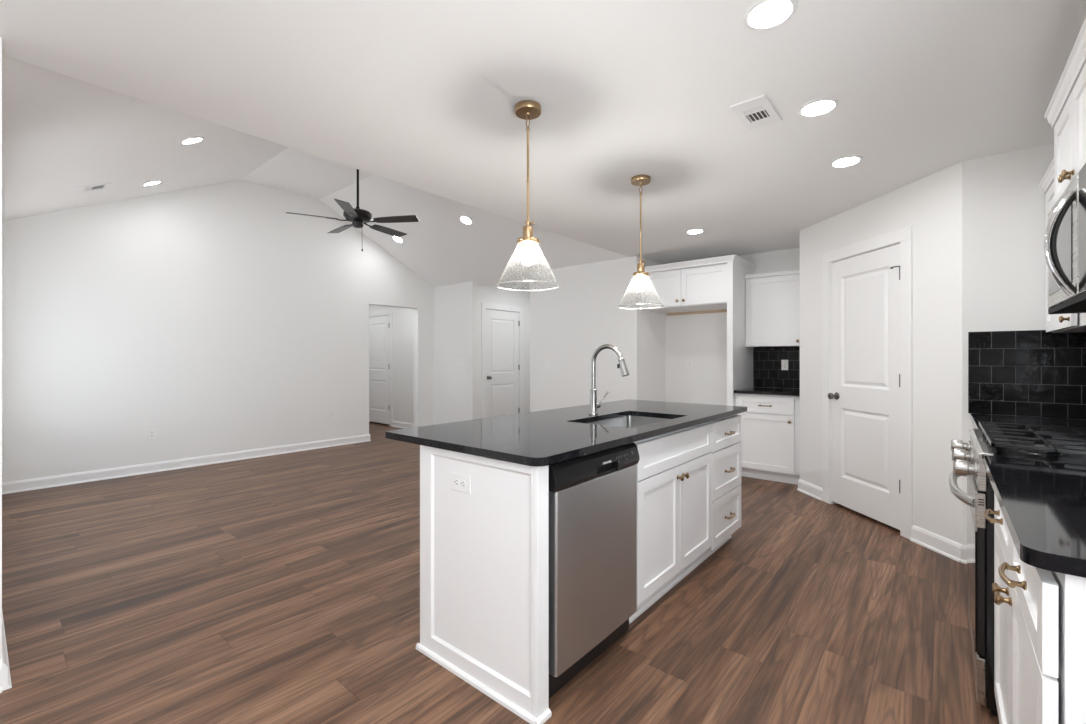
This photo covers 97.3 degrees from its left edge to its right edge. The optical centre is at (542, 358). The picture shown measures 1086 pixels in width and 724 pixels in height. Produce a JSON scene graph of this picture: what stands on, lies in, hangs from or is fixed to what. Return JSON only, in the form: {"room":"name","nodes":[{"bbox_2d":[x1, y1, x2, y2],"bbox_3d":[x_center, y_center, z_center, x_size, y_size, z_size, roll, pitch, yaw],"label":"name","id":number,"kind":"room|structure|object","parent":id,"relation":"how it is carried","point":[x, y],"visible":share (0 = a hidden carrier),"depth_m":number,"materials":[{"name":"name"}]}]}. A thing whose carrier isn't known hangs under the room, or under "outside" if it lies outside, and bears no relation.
{"room":"kitchen","nodes":[
{"label":"kitchen","id":0,"kind":"room"},
{"bbox_2d":[0,37,1,661],"bbox_3d":[-3.579,0.016,3.010,3.913,2.466,0.120,0,0,40],"label":"wall","id":1,"kind":"structure","parent":0,"point":[0,37],"depth_m":1.80,"materials":[{"name":"white paint"}]},
{"bbox_2d":[2,611,11,690],"bbox_3d":[-3.527,1.196,3.062,3.927,0.105,0.025,0,0,40],"label":"baseboard","id":2,"kind":"structure","parent":1,"relation":"attached to","point":[6,677],"depth_m":1.83,"materials":[{"name":"white paint"}]},
{"bbox_2d":[2,180,433,482],"bbox_3d":[-3.524,-0.489,6.220,0.120,3.477,5.116,0,0,40],"label":"wall","id":3,"kind":"structure","parent":0,"point":[217,318],"depth_m":5.47,"materials":[{"name":"white paint"}]},
{"bbox_2d":[148,428,155,439],"bbox_3d":[-4.272,0.829,5.226,0.007,0.115,0.070,0,0,40],"label":"outlet","id":4,"kind":"object","parent":3,"relation":"attached to","point":[151,432],"visible":1,"depth_m":5.22,"materials":[{"name":"white plastic"}]},
{"bbox_2d":[2,434,370,493],"bbox_3d":[-3.437,1.196,6.212,0.025,0.105,4.976,0,0,40],"label":"baseboard","id":5,"kind":"structure","parent":3,"relation":"attached to","point":[103,474],"depth_m":5.30,"materials":[{"name":"white paint"}]},
{"bbox_2d":[331,410,335,417],"bbox_3d":[-2.975,0.794,6.778,0.007,0.115,0.070,0,0,40],"label":"outlet","id":6,"kind":"object","parent":3,"relation":"attached to","point":[333,412],"visible":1,"depth_m":6.78,"materials":[{"name":"white plastic"}]},
{"bbox_2d":[2,55,627,286],"bbox_3d":[-2.048,-1.732,5.051,3.885,1.172,5.216,0,0,40],"label":"vault","id":7,"kind":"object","parent":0,"point":[62,134],"visible":0.33,"depth_m":4.45,"materials":[{"name":"white paint"}]},
{"bbox_2d":[77,182,110,192],"bbox_3d":[-3.962,-1.503,4.219,0.200,0.103,0.202,0,0,40],"label":"ceiling vent","id":8,"kind":"object","parent":7,"relation":"attached to","point":[105,185],"visible":1,"depth_m":4.21,"materials":[{"name":"white metal"}]},
{"bbox_2d":[142,180,161,185],"bbox_3d":[-3.838,-1.720,4.694,0.174,0.079,0.157,0,0,44],"label":"ceiling light","id":9,"kind":"object","parent":7,"relation":"attached to","point":[155,181],"visible":1,"depth_m":4.68,"materials":[{"name":"white"}]},
{"bbox_2d":[179,137,203,143],"bbox_3d":[-2.748,-1.705,3.744,0.174,0.079,0.157,0,0,44],"label":"ceiling light","id":10,"kind":"object","parent":7,"relation":"attached to","point":[191,140],"visible":1,"depth_m":3.73,"materials":[{"name":"white"}]},
{"bbox_2d":[286,169,418,250],"bbox_3d":[-1.957,-1.661,5.063,1.271,1.075,1.296,0,0,40],"label":"ceiling fan","id":11,"kind":"object","parent":7,"relation":"hanging from","point":[357,216],"visible":0.87,"depth_m":4.98,"materials":[{"name":"brown metal"}]},
{"bbox_2d":[392,236,403,242],"bbox_3d":[-2.117,-1.737,6.981,0.174,0.082,0.156,0,0,35],"label":"ceiling light","id":12,"kind":"object","parent":7,"relation":"attached to","point":[398,239],"visible":0.88,"depth_m":6.98,"materials":[{"name":"white"}]},
{"bbox_2d":[459,215,472,224],"bbox_3d":[-0.970,-1.737,6.022,0.174,0.082,0.156,0,0,35],"label":"ceiling light","id":13,"kind":"object","parent":7,"relation":"attached to","point":[466,220],"visible":1,"depth_m":6.01,"materials":[{"name":"white"}]},
{"bbox_2d":[369,305,413,423],"bbox_3d":[-2.914,0.021,8.952,2.447,2.456,0.100,0,0,40],"label":"wall","id":14,"kind":"structure","parent":0,"point":[403,318],"depth_m":8.54,"materials":[{"name":"white paint"}]},
{"bbox_2d":[369,315,388,423],"bbox_3d":[-3.161,0.214,9.052,0.859,2.010,0.108,0,0,40],"label":"door","id":15,"kind":"structure","parent":14,"relation":"in","point":[378,325],"depth_m":9.02,"materials":[{"name":"white paint"}]},
{"bbox_2d":[369,310,392,425],"bbox_3d":[-3.121,0.180,9.111,1.037,2.138,0.111,0,0,40],"label":"trim","id":16,"kind":"structure","parent":14,"relation":"attached to","point":[384,312],"depth_m":8.77,"materials":[{"name":"white paint"}]},
{"bbox_2d":[392,421,413,428],"bbox_3d":[-2.954,1.196,8.904,2.447,0.105,0.025,0,0,40],"label":"baseboard","id":17,"kind":"structure","parent":14,"relation":"attached to","point":[397,424],"depth_m":8.54,"materials":[{"name":"white paint"}]},
{"bbox_2d":[0,422,998,723],"bbox_3d":[-1.953,1.279,4.173,10.250,0.060,9.500,0,0,40],"label":"floor","id":18,"kind":"structure","parent":0,"point":[280,588],"depth_m":2.29,"materials":[{"name":"brown wood"}]},
{"bbox_2d":[416,445,551,723],"bbox_3d":[0.413,0.807,2.666,0.691,0.884,2.171,0,0,40],"label":"panel","id":19,"kind":"object","parent":18,"relation":"on","point":[484,552],"visible":0.58,"depth_m":1.79,"materials":[{"name":"white paint"}]},
{"bbox_2d":[451,472,470,493],"bbox_3d":[-0.328,0.494,1.894,0.115,0.070,0.007,0,0,40],"label":"outlet","id":20,"kind":"object","parent":19,"relation":"attached to","point":[459,482],"visible":1,"depth_m":1.89,"materials":[{"name":"white plastic"}]},
{"bbox_2d":[454,479,459,485],"bbox_3d":[-0.344,0.494,1.905,0.033,0.027,0.002,0,0,40],"label":"receptacle","id":21,"kind":"object","parent":20,"relation":"attached to","point":[456,481],"depth_m":1.90,"materials":[{"name":"grey plastic"}]},
{"bbox_2d":[460,480,465,486],"bbox_3d":[-0.314,0.494,1.880,0.033,0.027,0.002,0,0,40],"label":"receptacle","id":22,"kind":"object","parent":20,"relation":"attached to","point":[462,482],"depth_m":1.88,"materials":[{"name":"grey plastic"}]},
{"bbox_2d":[549,442,639,697],"bbox_3d":[0.001,0.816,2.111,0.614,0.866,0.620,0,0,40],"label":"dishwasher","id":23,"kind":"object","parent":18,"relation":"on","point":[593,496],"visible":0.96,"depth_m":1.87,"materials":[{"name":"silver metal"}]},
{"bbox_2d":[629,422,711,623],"bbox_3d":[0.489,0.810,2.712,0.673,0.878,0.913,0,0,40],"label":"base cabinet","id":24,"kind":"object","parent":18,"relation":"on","point":[674,468],"visible":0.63,"depth_m":2.46,"materials":[{"name":"white paint"}]},
{"bbox_2d":[385,399,746,466],"bbox_3d":[0.341,0.350,2.740,0.929,0.030,2.218,0,0,40],"label":"countertop","id":25,"kind":"structure","parent":24,"relation":"on","point":[545,437],"depth_m":2.18,"materials":[{"name":"black stone"}]},
{"bbox_2d":[589,344,629,414],"bbox_3d":[0.421,0.126,2.843,0.270,0.418,0.172,0,0,40],"label":"faucet","id":26,"kind":"object","parent":25,"relation":"on","point":[594,405],"visible":1,"depth_m":2.85,"materials":[{"name":"silver metal"}]},
{"bbox_2d":[586,416,669,427],"bbox_3d":[0.484,0.469,2.666,0.439,0.207,0.712,0,0,40],"label":"sink","id":27,"kind":"object","parent":25,"relation":"in","point":[625,421],"visible":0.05,"depth_m":2.97,"materials":[{"name":"silver metal"}]},
{"bbox_2d":[699,414,740,562],"bbox_3d":[0.959,0.810,3.269,0.679,0.878,0.545,0,0,40],"label":"base cabinet","id":28,"kind":"object","parent":18,"relation":"on","point":[726,431],"visible":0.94,"depth_m":3.06,"materials":[{"name":"white paint"}]},
{"bbox_2d":[727,262,752,405],"bbox_3d":[2.186,0.121,5.283,0.061,2.256,0.711,0,0,40],"label":"panel","id":29,"kind":"object","parent":18,"relation":"on","point":[739,356],"visible":0.57,"depth_m":5.08,"materials":[{"name":"white paint"}]},
{"bbox_2d":[735,393,799,484],"bbox_3d":[2.458,0.808,5.062,0.639,0.882,0.699,0,0,40],"label":"base cabinet","id":30,"kind":"object","parent":18,"relation":"on","point":[770,424],"visible":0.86,"depth_m":4.82,"materials":[{"name":"white paint"}]},
{"bbox_2d":[734,387,799,396],"bbox_3d":[2.437,0.350,5.034,0.640,0.030,0.772,0,0,40],"label":"countertop","id":31,"kind":"structure","parent":30,"relation":"on","point":[753,390],"depth_m":4.93,"materials":[{"name":"black stone"}]},
{"bbox_2d":[949,421,1085,715],"bbox_3d":[1.990,0.771,1.779,0.734,0.955,0.758,0,0,40],"label":"range","id":32,"kind":"object","parent":18,"relation":"on","point":[1052,443],"visible":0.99,"depth_m":1.68,"materials":[{"name":"black metal"}]},
{"bbox_2d":[981,430,1085,463],"bbox_3d":[2.023,0.344,1.751,0.648,0.019,0.758,0,0,40],"label":"cooktop","id":33,"kind":"object","parent":32,"relation":"in","point":[986,449],"depth_m":1.66,"materials":[{"name":"black metal"}]},
{"bbox_2d":[983,493,1085,723],"bbox_3d":[1.442,0.808,1.056,0.666,0.882,1.046,0,0,40],"label":"base cabinet","id":34,"kind":"object","parent":18,"relation":"on","point":[1040,614],"visible":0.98,"depth_m":0.91,"materials":[{"name":"white paint"}]},
{"bbox_2d":[983,454,1085,577],"bbox_3d":[1.439,0.350,1.042,0.656,0.030,1.072,0,0,40],"label":"countertop","id":35,"kind":"structure","parent":34,"relation":"on","point":[1042,503],"depth_m":1.06,"materials":[{"name":"black stone"}]},
{"bbox_3d":[2.548,0.808,2.379,0.666,0.882,0.871,0,0,40],"label":"base cabinet","id":36,"kind":"object","parent":18,"relation":"on","visible":0},
{"bbox_2d":[970,413,1085,430],"bbox_3d":[2.558,0.350,2.365,0.636,0.030,0.864,0,0,40],"label":"countertop","id":37,"kind":"structure","parent":36,"relation":"on","point":[975,418],"depth_m":2.57,"materials":[{"name":"black stone"}]},
{"bbox_2d":[479,284,529,418],"bbox_3d":[-0.659,0.021,8.123,0.120,2.456,1.279,0,0,40],"label":"wall","id":38,"kind":"structure","parent":0,"point":[490,293],"depth_m":8.31,"materials":[{"name":"white paint"}]},
{"bbox_2d":[481,302,522,418],"bbox_3d":[-0.703,0.180,8.039,0.111,2.138,0.986,0,0,40],"label":"trim","id":39,"kind":"structure","parent":38,"relation":"attached to","point":[484,306],"depth_m":7.74,"materials":[{"name":"white paint"}]},
{"bbox_2d":[486,309,519,417],"bbox_3d":[-0.656,0.223,8.011,0.108,2.028,0.811,0,0,40],"label":"door","id":40,"kind":"structure","parent":38,"relation":"in","point":[502,327],"depth_m":8.02,"materials":[{"name":"white paint"}]},
{"bbox_2d":[493,279,529,289],"bbox_3d":[-0.181,-1.257,7.724,1.365,0.100,1.519,0,0,40],"label":"ceiling","id":41,"kind":"structure","parent":0,"point":[519,285],"depth_m":7.84,"materials":[{"name":"white paint"}]},
{"bbox_2d":[0,0,1085,263],"bbox_3d":[0.269,-1.257,1.869,3.753,0.100,8.653,0,0,40],"label":"ceiling","id":42,"kind":"structure","parent":0,"point":[419,94],"depth_m":2.11,"materials":[{"name":"white paint"}]},
{"bbox_2d":[497,100,558,290],"bbox_3d":[-0.072,-0.775,2.298,0.303,0.864,0.303,0,0,40],"label":"pendant light","id":43,"kind":"object","parent":42,"relation":"hanging from","point":[529,110],"visible":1,"depth_m":2.28,"materials":[{"name":"gold metal"}]},
{"bbox_2d":[618,175,663,308],"bbox_3d":[0.655,-0.775,3.206,0.303,0.864,0.303,0,0,40],"label":"pendant light","id":44,"kind":"object","parent":42,"relation":"hanging from","point":[638,180],"visible":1,"depth_m":3.19,"materials":[{"name":"gold"}]},
{"bbox_2d":[685,229,704,233],"bbox_3d":[1.443,-1.202,4.540,0.174,0.008,0.174,0,0,40],"label":"recessed light","id":45,"kind":"object","parent":42,"relation":"in","point":[691,231],"visible":1,"depth_m":4.54,"materials":[{"name":"white"}]},
{"bbox_2d":[730,95,780,130],"bbox_3d":[1.050,-1.202,2.352,0.155,0.009,0.302,0,0,40],"label":"ceiling vent","id":46,"kind":"object","parent":42,"relation":"in","point":[757,112],"visible":1,"depth_m":2.34,"materials":[{"name":"white metal"}]},
{"bbox_2d":[743,0,797,29],"bbox_3d":[0.791,-1.202,1.667,0.174,0.008,0.174,0,0,40],"label":"recessed light","id":47,"kind":"object","parent":42,"relation":"in","point":[762,14],"visible":1,"depth_m":1.67,"materials":[{"name":"white ceramic"}]},
{"bbox_2d":[798,97,838,116],"bbox_3d":[1.322,-1.202,2.298,0.174,0.008,0.174,0,0,40],"label":"recessed light","id":48,"kind":"object","parent":42,"relation":"in","point":[820,106],"visible":1,"depth_m":2.29,"materials":[{"name":"white"}]},
{"bbox_2d":[830,155,862,166],"bbox_3d":[1.855,-1.202,2.928,0.174,0.008,0.174,0,0,40],"label":"recessed light","id":49,"kind":"object","parent":42,"relation":"in","point":[845,161],"visible":1,"depth_m":2.92,"materials":[{"name":"white"}]},
{"bbox_2d":[434,256,664,424],"bbox_3d":[0.066,0.006,7.415,3.858,2.486,1.362,0,0,40],"label":"wall","id":50,"kind":"structure","parent":0,"point":[570,321],"depth_m":6.29,"materials":[{"name":"white paint"}]},
{"bbox_2d":[665,248,799,404],"bbox_3d":[2.323,0.021,5.713,1.788,2.456,0.120,0,0,40],"label":"wall","id":51,"kind":"structure","parent":0,"point":[702,338],"depth_m":5.93,"materials":[{"name":"white paint"}]},
{"bbox_2d":[641,263,726,315],"bbox_3d":[1.762,-0.779,5.629,1.031,0.456,0.726,0,0,40],"label":"upper cabinet","id":52,"kind":"object","parent":51,"relation":"attached to","point":[696,290],"visible":0.92,"depth_m":5.38,"materials":[{"name":"white paint"}]},
{"bbox_2d":[645,255,756,272],"bbox_3d":[1.792,-1.039,5.589,1.128,0.064,0.747,0,0,40],"label":"crown molding","id":53,"kind":"structure","parent":52,"relation":"attached to","point":[730,258],"depth_m":5.25,"materials":[{"name":"white paint"}]},
{"bbox_2d":[687,359,692,367],"bbox_3d":[1.851,0.069,6.024,0.070,0.115,0.007,0,0,40],"label":"outlet","id":54,"kind":"object","parent":51,"relation":"attached to","point":[689,361],"visible":1,"depth_m":6.02,"materials":[{"name":"white plastic"}]},
{"bbox_2d":[745,269,799,346],"bbox_3d":[2.573,-0.524,5.198,0.639,0.794,0.343,0,0,40],"label":"upper cabinet","id":55,"kind":"object","parent":51,"relation":"attached to","point":[772,299],"visible":0.82,"depth_m":5.12,"materials":[{"name":"white paint"}]},
{"bbox_2d":[753,347,799,388],"bbox_3d":[2.682,0.104,5.328,0.641,0.461,0.010,0,0,40],"label":"backsplash","id":56,"kind":"structure","parent":51,"relation":"attached to","point":[767,372],"depth_m":5.38,"materials":[{"name":"black tile"}]},
{"bbox_2d":[781,360,787,369],"bbox_3d":[2.687,0.076,5.312,0.070,0.115,0.007,0,0,40],"label":"outlet","id":57,"kind":"object","parent":56,"relation":"attached to","point":[784,363],"visible":1,"depth_m":5.31,"materials":[{"name":"white plastic"}]},
{"bbox_2d":[800,162,961,543],"bbox_3d":[2.549,0.021,3.732,0.100,2.456,1.597,0,0,-5],"label":"wall","id":58,"kind":"structure","parent":0,"point":[931,204],"depth_m":3.20,"materials":[{"name":"white paint"}]},
{"bbox_2d":[828,244,899,529],"bbox_3d":[2.485,0.204,3.727,0.108,2.034,0.721,0,0,-5],"label":"door","id":59,"kind":"structure","parent":58,"relation":"in","point":[865,395],"depth_m":3.70,"materials":[{"name":"white paint"}]},
{"bbox_2d":[822,226,912,538],"bbox_3d":[2.538,0.170,3.736,0.111,2.158,0.905,0,0,-5],"label":"trim","id":60,"kind":"structure","parent":58,"relation":"attached to","point":[903,236],"depth_m":3.36,"materials":[{"name":"white paint"}]},
{"bbox_2d":[797,479,962,561],"bbox_3d":[2.487,1.196,3.726,0.025,0.105,1.609,0,0,-5],"label":"baseboard","id":61,"kind":"structure","parent":58,"relation":"attached to","point":[951,549],"depth_m":3.15,"materials":[{"name":"white paint"}]},
{"bbox_2d":[962,143,1082,544],"bbox_3d":[2.861,0.021,2.755,0.673,2.456,0.100,0,0,40],"label":"wall","id":62,"kind":"structure","parent":0,"point":[1004,203],"depth_m":2.82,"materials":[{"name":"white paint"}]},
{"bbox_2d":[961,545,966,563],"bbox_3d":[2.590,1.196,2.899,0.084,0.105,0.025,0,0,40],"label":"baseboard","id":63,"kind":"structure","parent":62,"relation":"attached to","point":[964,547],"depth_m":2.92,"materials":[{"name":"white paint"}]},
{"bbox_2d":[968,330,1085,419],"bbox_3d":[2.832,0.088,2.707,0.634,0.494,0.010,0,0,40],"label":"backsplash","id":64,"kind":"structure","parent":62,"relation":"attached to","point":[1031,373],"depth_m":2.74,"materials":[{"name":"black tile"}]},
{"bbox_3d":[-2.981,0.021,0.768,0.120,2.456,2.555,0,0,40],"label":"wall","id":65,"kind":"structure","parent":0,"visible":0},
{"bbox_2d":[0,662,1,692],"bbox_3d":[-2.887,1.196,0.767,0.025,0.105,2.675,0,0,40],"label":"baseboard","id":66,"kind":"structure","parent":65,"relation":"attached to","point":[0,662],"depth_m":1.79,"materials":[{"name":"white paint"}]},
{"bbox_3d":[1.043,0.021,-0.039,0.120,2.456,6.718,0,0,40],"label":"wall","id":67,"kind":"structure","parent":0,"visible":0},
{"bbox_2d":[1039,158,1085,332],"bbox_3d":[2.668,-0.564,2.279,0.351,0.845,0.871,0,0,40],"label":"upper cabinet","id":68,"kind":"object","parent":67,"relation":"attached to","point":[1072,322],"visible":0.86,"depth_m":2.51,"materials":[{"name":"white paint"}]},
{"bbox_2d":[1044,18,1085,203],"bbox_3d":[2.116,-0.855,1.673,0.423,0.436,0.810,0,0,40],"label":"upper cabinet","id":69,"kind":"object","parent":67,"relation":"attached to","point":[1066,110],"visible":0.95,"depth_m":1.79,"materials":[{"name":"white paint"}]},
{"bbox_2d":[1044,163,1085,313],"bbox_3d":[2.089,-0.410,1.696,0.475,0.446,0.754,0,0,40],"label":"microwave","id":70,"kind":"object","parent":69,"relation":"attached to","point":[1065,234],"visible":1,"depth_m":1.68,"materials":[{"name":"silver metal"}]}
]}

